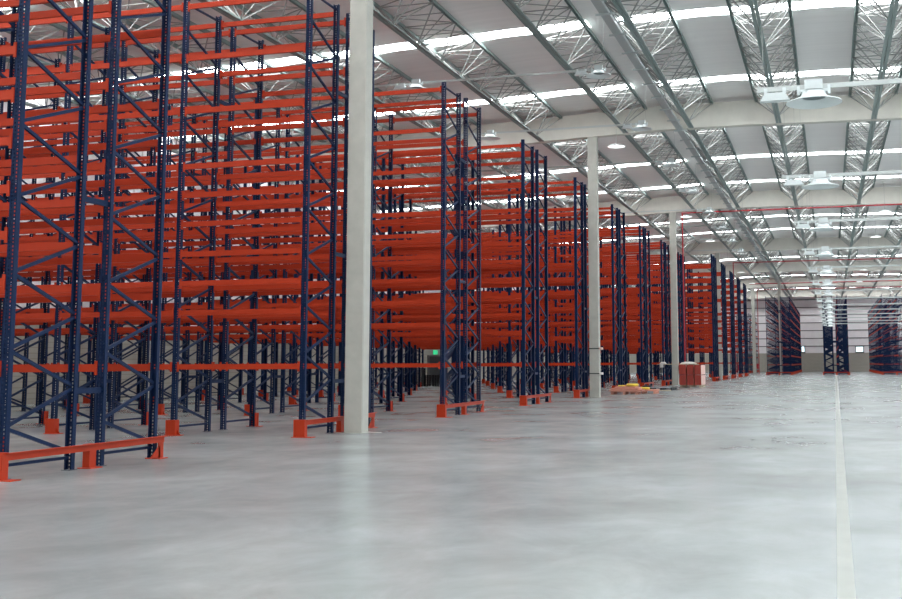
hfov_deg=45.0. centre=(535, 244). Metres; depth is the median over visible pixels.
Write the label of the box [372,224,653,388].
rack
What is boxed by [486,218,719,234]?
rail
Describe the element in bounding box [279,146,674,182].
rail
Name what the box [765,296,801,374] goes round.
rack
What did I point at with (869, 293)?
roof truss
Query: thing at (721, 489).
floor
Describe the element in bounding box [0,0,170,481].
rack
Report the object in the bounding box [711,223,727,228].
pendant lamp
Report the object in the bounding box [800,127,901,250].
rail
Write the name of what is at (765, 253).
roof truss
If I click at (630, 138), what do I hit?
roof truss
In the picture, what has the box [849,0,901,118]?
roof truss
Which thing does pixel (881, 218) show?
rail
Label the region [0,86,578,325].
cladding
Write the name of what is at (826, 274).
window
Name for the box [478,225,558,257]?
roof truss
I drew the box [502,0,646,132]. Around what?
roof truss
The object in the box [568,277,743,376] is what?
rack
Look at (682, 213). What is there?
pipe
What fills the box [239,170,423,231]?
roof truss
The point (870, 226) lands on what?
window
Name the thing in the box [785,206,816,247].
roof truss
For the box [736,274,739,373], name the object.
concrete column
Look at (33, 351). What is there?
wall
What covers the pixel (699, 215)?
roof truss
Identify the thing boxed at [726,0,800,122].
roof truss
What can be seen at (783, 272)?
pipe
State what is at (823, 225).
pendant lamp
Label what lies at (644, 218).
roof truss
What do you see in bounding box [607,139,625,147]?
pendant lamp
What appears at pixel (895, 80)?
rail
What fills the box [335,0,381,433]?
concrete column
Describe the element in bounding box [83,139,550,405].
rack
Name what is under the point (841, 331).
rack
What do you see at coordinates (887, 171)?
rail
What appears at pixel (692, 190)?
pendant lamp
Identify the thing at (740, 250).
pendant lamp
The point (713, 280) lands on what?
rack
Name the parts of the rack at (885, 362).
post, post, post, post, post, post, post, post, post, upright frame, upright frame, upright frame, upright frame, post, post, post, post, post, post, upright frame, post, upright frame, upright frame, post, upright frame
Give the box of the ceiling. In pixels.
[0,0,901,292]
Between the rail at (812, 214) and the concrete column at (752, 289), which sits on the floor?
the concrete column at (752, 289)
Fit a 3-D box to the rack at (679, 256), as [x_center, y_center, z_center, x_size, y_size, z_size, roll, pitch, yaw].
[2.175,5.481,78.815,17.572,9.100,3.466,-2,-6,15]
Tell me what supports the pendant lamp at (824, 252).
hanging from the rail at (893, 246)
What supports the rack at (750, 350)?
on the floor
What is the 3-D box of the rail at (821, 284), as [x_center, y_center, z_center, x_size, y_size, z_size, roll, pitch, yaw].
[33.536,4.698,107.266,10.256,5.706,0.070,-2,-6,15]
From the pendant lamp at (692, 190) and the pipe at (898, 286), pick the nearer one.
the pendant lamp at (692, 190)
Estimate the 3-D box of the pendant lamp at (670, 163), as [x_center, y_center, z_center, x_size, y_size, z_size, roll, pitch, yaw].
[6.090,-3.825,50.231,1.185,0.342,0.810,-2,-6,15]
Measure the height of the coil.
0.140 m
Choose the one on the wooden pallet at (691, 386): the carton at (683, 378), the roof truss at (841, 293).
the carton at (683, 378)
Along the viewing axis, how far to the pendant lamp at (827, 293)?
61.96 m
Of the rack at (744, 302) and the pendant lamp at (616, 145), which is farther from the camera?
the rack at (744, 302)
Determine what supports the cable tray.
hanging from the roof truss at (740, 214)
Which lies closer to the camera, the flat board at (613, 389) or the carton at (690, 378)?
the flat board at (613, 389)
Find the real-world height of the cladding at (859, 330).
9.800 m
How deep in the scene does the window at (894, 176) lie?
66.66 m
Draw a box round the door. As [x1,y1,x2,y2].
[427,355,439,382]
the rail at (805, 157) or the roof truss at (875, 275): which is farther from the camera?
the roof truss at (875, 275)
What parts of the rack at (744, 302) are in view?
post, post, post, post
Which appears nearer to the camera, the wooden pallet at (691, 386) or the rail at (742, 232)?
the wooden pallet at (691, 386)
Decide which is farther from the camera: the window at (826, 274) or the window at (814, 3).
the window at (826, 274)
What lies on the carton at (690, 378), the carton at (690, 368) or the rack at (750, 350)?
the carton at (690, 368)
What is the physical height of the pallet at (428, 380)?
0.144 m
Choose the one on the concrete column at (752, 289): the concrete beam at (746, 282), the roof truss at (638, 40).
the concrete beam at (746, 282)
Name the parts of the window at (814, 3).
lamp rail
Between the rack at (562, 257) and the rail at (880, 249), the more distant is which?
the rail at (880, 249)
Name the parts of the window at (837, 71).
lamp rail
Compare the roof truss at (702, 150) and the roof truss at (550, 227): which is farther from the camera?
the roof truss at (550, 227)
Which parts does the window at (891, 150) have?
lamp rail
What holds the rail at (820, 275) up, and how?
hanging from the roof truss
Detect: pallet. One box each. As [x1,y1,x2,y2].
[424,377,439,379]
[424,379,441,381]
[611,391,640,394]
[630,390,658,393]
[650,387,676,389]
[680,384,704,387]
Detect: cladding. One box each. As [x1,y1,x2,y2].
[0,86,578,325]
[663,297,901,353]
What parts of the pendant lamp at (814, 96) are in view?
lamp shade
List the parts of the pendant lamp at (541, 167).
lamp shade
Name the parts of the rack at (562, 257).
post, post, post, post, upright frame, post, upright frame, post, upright frame, post, post, upright frame, post, upright frame, post, post, upright frame, post, post, upright frame, post, post, upright frame, post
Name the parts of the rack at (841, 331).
post, upright frame, upright frame, post, post, upright frame, upright frame, upright frame, upright frame, upright frame, post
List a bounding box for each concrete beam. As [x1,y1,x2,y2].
[209,93,901,175]
[404,187,901,233]
[514,236,901,258]
[630,260,901,278]
[651,277,901,291]
[726,290,901,300]
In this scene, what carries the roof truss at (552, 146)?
attached to the concrete beam at (892, 195)
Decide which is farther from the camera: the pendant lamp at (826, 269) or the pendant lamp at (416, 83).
the pendant lamp at (826, 269)
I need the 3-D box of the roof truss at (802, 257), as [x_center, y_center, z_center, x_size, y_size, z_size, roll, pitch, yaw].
[26.483,1.113,105.263,1.880,1.030,22.700,-2,-6,15]
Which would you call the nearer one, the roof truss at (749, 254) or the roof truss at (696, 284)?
the roof truss at (749, 254)
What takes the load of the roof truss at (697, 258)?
attached to the concrete beam at (785, 266)
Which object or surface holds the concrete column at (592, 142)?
on the floor
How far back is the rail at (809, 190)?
54.05 m
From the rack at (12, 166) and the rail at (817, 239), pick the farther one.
the rail at (817, 239)
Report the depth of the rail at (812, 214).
61.68 m
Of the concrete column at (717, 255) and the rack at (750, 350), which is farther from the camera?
the rack at (750, 350)
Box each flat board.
[609,390,644,390]
[613,389,643,389]
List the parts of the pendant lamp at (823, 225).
lamp shade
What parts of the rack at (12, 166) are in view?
upright frame, post, post, upright frame, post, post, upright frame, post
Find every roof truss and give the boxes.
[0,7,325,156]
[2,57,252,161]
[44,0,401,145]
[198,0,478,146]
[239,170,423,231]
[340,165,481,216]
[373,0,561,141]
[399,155,539,223]
[468,147,587,216]
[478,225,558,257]
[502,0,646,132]
[530,221,610,255]
[542,139,651,214]
[583,218,654,254]
[603,0,712,127]
[624,132,708,208]
[638,213,699,254]
[685,128,752,207]
[685,277,706,290]
[689,254,720,271]
[693,209,741,251]
[720,274,740,288]
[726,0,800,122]
[731,251,758,272]
[734,208,773,249]
[734,288,750,298]
[750,272,769,286]
[761,250,783,271]
[762,124,810,205]
[762,287,777,296]
[774,272,791,285]
[783,286,797,296]
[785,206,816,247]
[798,250,818,268]
[804,271,820,285]
[808,286,821,296]
[835,286,848,296]
[836,271,852,285]
[837,249,857,270]
[839,205,868,246]
[842,120,890,203]
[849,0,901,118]
[862,286,876,296]
[866,271,885,285]
[874,249,898,269]
[884,205,901,247]
[888,286,901,295]
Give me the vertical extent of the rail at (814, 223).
5.708 m
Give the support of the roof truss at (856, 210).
attached to the concrete beam at (892, 195)
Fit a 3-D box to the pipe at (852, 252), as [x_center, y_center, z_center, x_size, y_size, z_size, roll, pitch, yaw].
[32.331,5.784,97.802,28.559,12.350,0.111,-2,-6,15]
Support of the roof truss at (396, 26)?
attached to the concrete beam at (747, 113)
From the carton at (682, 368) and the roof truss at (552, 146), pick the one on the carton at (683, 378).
the carton at (682, 368)
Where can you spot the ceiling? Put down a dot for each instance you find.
(823, 35)
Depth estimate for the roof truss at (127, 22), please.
35.22 m
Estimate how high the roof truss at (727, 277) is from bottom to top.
1.030 m
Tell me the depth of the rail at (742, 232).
90.50 m
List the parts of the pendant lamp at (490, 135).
lamp shade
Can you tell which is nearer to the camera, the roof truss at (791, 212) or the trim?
the roof truss at (791, 212)
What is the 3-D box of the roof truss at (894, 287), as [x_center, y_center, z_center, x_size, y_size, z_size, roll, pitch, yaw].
[49.553,5.855,147.608,1.880,1.030,23.600,-2,-6,15]
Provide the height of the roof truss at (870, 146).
1.030 m
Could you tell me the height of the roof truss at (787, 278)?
1.030 m
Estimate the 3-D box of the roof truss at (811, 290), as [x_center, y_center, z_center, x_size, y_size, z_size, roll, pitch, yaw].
[38.778,6.026,150.516,1.880,1.030,23.600,-2,-6,15]
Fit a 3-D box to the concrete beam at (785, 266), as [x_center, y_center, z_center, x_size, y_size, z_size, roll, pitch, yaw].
[29.062,2.723,116.422,52.300,1.845,0.400,-2,-6,15]
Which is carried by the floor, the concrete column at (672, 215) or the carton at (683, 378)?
the concrete column at (672, 215)
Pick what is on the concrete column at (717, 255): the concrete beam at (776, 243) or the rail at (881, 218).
the concrete beam at (776, 243)
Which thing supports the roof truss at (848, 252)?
attached to the concrete beam at (776, 243)
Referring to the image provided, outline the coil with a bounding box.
[626,383,638,386]
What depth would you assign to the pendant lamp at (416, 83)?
36.05 m
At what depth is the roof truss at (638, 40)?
36.48 m
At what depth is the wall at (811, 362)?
164.27 m
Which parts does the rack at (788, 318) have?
post, post, post, upright frame, upright frame, upright frame, upright frame, post, post, post, post, post, post, upright frame, upright frame, upright frame, upright frame, post, post, post, post, post, post, post, post, post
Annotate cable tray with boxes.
[591,0,788,297]
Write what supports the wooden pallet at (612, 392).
on the floor
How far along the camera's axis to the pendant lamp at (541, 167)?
51.75 m
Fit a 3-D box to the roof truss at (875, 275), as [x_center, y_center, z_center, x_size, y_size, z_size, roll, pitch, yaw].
[39.755,3.432,125.735,1.880,1.030,23.200,-2,-6,15]
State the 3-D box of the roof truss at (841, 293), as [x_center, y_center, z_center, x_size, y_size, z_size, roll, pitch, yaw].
[42.369,5.969,149.547,1.880,1.030,23.600,-2,-6,15]
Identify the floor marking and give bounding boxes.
[836,375,855,598]
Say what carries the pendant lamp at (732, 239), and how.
hanging from the rail at (734, 236)
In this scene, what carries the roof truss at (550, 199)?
attached to the concrete beam at (747, 113)
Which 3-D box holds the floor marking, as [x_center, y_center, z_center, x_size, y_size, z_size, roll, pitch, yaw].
[15.840,7.577,56.868,0.780,0.001,129.000,-2,-6,15]
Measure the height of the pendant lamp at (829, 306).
0.342 m
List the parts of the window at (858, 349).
pane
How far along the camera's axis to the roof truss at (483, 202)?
63.24 m
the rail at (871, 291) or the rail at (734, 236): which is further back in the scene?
the rail at (871, 291)
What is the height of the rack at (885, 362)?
8.800 m
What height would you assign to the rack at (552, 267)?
9.100 m
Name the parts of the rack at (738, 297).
post, post, post, post, post, post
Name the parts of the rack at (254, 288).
post, post, upright frame, post, post, upright frame, post, post, upright frame, post, post, upright frame, post, post, upright frame, post, post, upright frame, post, post, post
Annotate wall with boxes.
[0,324,636,405]
[648,352,901,371]
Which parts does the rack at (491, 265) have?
post, post, post, upright frame, post, post, upright frame, post, upright frame, post, upright frame, post, post, upright frame, post, post, upright frame, post, post, upright frame, post, upright frame, post, post, upright frame, post, post, upright frame, post, post, upright frame, post, post, upright frame, post, post, upright frame, post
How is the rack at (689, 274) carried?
on the floor
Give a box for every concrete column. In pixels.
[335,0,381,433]
[587,137,600,396]
[669,212,678,384]
[715,253,722,378]
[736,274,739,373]
[751,288,758,373]
[777,279,782,373]
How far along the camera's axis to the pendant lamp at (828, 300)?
69.61 m
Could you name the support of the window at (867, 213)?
attached to the ceiling
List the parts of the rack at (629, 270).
post, post, upright frame, post, post, upright frame, post, post, post, upright frame, post, upright frame, post, post, upright frame, post, post, upright frame, post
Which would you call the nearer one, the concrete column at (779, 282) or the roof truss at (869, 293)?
the concrete column at (779, 282)
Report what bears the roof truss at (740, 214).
attached to the concrete beam at (776, 243)
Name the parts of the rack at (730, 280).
post, post, post, post, post, post, post, post, post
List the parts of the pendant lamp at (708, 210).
lamp shade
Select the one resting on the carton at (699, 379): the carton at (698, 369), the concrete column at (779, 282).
the carton at (698, 369)
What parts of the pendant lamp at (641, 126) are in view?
lamp shade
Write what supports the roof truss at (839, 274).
attached to the concrete beam at (785, 266)
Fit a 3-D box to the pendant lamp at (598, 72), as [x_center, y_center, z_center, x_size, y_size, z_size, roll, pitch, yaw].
[1.814,-5.534,34.491,1.185,0.342,0.810,-2,-6,15]
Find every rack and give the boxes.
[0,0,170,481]
[0,0,377,437]
[0,82,485,417]
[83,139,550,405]
[202,177,589,397]
[287,204,626,392]
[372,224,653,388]
[404,240,671,385]
[447,252,686,382]
[497,254,720,381]
[527,263,728,379]
[548,271,736,378]
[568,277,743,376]
[588,283,748,375]
[729,314,758,372]
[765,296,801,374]
[822,295,849,374]
[868,294,901,374]
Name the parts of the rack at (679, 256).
post, post, post, post, post, post, post, upright frame, post, post, post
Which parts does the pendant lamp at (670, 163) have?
lamp shade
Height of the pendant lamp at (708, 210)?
0.342 m
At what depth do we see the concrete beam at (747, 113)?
45.43 m
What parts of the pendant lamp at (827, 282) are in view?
lamp shade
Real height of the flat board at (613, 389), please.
0.040 m
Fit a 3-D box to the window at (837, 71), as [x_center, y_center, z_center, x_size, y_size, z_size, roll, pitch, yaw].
[8.702,-5.680,41.513,52.300,1.715,0.740,-2,-6,15]
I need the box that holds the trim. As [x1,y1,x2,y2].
[721,298,900,346]
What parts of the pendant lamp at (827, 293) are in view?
lamp shade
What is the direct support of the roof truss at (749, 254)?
attached to the concrete beam at (776, 243)
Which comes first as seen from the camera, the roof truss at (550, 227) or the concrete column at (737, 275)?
the roof truss at (550, 227)
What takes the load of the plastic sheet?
on the plank
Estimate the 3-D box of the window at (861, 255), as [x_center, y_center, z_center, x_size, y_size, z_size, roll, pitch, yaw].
[27.990,1.613,112.562,52.300,0.880,0.740,-2,-6,15]
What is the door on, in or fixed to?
in the wall at (33, 351)
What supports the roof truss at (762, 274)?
attached to the concrete beam at (785, 266)
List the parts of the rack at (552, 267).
post, upright frame, post, upright frame, post, post, upright frame, post, post, upright frame, post, post, post, upright frame, post, post, upright frame, post, upright frame, post, post, post, upright frame, post, post, upright frame, post, post, upright frame, post, post, upright frame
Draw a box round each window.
[101,0,901,100]
[169,67,899,152]
[328,149,901,192]
[386,175,901,212]
[559,226,899,243]
[608,213,901,227]
[615,274,901,285]
[654,255,901,264]
[855,346,863,352]
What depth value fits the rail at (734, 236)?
82.69 m
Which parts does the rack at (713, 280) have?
post, post, post, post, upright frame, post, post, upright frame, post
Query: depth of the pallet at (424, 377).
68.77 m
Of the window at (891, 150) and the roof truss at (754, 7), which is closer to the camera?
the roof truss at (754, 7)
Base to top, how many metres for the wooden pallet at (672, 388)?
0.144 m
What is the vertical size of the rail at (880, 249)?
5.707 m
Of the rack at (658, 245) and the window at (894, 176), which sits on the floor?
the rack at (658, 245)
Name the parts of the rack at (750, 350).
post, post, post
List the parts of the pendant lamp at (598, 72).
lamp shade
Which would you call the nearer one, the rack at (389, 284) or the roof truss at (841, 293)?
the rack at (389, 284)
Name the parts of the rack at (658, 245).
post, post, post, post, post, post, post, post, post, post, post, upright frame, post, post, upright frame, post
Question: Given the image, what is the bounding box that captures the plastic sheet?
[680,362,696,363]
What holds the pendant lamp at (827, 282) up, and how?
hanging from the rail at (809, 190)
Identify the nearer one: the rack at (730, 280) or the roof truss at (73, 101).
the roof truss at (73, 101)
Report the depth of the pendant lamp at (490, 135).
43.95 m
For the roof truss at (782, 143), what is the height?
1.030 m
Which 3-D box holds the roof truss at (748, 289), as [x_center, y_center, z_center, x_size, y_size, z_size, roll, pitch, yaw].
[29.077,6.530,153.097,1.880,1.030,23.600,-2,-6,15]
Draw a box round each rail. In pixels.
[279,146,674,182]
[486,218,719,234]
[573,236,734,242]
[630,232,742,252]
[757,8,901,93]
[780,0,901,179]
[791,34,901,223]
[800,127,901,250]
[805,157,901,268]
[809,190,901,281]
[812,214,901,291]
[814,223,901,298]
[816,233,901,305]
[817,239,901,310]
[819,249,901,314]
[820,275,887,317]
[821,284,897,321]
[822,291,879,323]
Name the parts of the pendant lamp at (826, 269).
lamp shade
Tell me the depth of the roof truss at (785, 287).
155.41 m
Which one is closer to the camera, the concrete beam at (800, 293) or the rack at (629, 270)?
the rack at (629, 270)
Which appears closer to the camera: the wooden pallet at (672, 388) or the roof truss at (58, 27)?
the roof truss at (58, 27)
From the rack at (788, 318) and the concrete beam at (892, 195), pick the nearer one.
the concrete beam at (892, 195)
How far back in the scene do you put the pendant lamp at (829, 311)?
85.02 m
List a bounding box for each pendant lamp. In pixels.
[394,79,424,89]
[472,130,499,140]
[526,165,549,173]
[574,65,610,78]
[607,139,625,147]
[622,120,651,130]
[655,158,679,166]
[678,186,699,193]
[696,207,715,213]
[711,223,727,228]
[722,237,737,241]
[731,248,744,252]
[760,79,841,108]
[784,171,838,189]
[796,218,837,231]
[803,246,836,256]
[808,265,834,273]
[812,279,835,285]
[814,289,833,295]
[817,297,834,302]
[818,304,834,308]
[819,309,833,313]
[821,314,833,317]
[878,199,891,212]
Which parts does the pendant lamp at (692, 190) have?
lamp shade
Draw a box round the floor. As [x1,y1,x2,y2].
[0,371,901,598]
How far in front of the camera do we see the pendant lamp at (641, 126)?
42.36 m
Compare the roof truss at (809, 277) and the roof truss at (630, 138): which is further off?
the roof truss at (809, 277)
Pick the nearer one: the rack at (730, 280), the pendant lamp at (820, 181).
the pendant lamp at (820, 181)
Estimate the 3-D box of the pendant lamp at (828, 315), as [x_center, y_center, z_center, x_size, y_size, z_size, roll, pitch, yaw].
[24.974,6.059,92.686,1.185,0.342,0.810,-2,-6,15]
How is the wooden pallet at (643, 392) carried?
on the floor
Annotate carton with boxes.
[679,365,686,374]
[680,375,686,384]
[687,365,694,374]
[687,375,694,384]
[694,365,704,374]
[695,375,705,384]
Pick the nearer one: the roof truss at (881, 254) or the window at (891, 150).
the window at (891, 150)
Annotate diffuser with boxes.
[608,145,624,147]
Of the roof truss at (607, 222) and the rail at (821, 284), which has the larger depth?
the rail at (821, 284)
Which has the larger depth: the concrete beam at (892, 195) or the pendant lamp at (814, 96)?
the concrete beam at (892, 195)
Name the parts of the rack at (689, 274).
post, post, post, post, post, post, post, post, post, post, post, post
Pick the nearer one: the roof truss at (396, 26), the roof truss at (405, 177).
the roof truss at (396, 26)
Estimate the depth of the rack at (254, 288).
23.49 m
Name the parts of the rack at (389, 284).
upright frame, post, post, upright frame, post, post, upright frame, post, post, upright frame, post, post, upright frame, post, post, upright frame, post, post, upright frame, post, post, upright frame, post, post, post, upright frame, post, post, upright frame, post, post, upright frame, post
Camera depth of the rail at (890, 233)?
76.84 m
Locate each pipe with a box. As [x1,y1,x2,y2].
[681,188,901,364]
[732,252,901,354]
[749,272,901,284]
[757,286,901,373]
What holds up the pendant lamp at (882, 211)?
hanging from the ceiling
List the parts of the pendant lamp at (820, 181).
lamp shade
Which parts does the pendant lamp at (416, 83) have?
lamp shade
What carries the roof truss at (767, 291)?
attached to the concrete beam at (800, 293)
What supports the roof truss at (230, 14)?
attached to the concrete beam
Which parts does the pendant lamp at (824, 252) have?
lamp shade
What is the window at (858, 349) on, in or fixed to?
attached to the cladding at (859, 330)

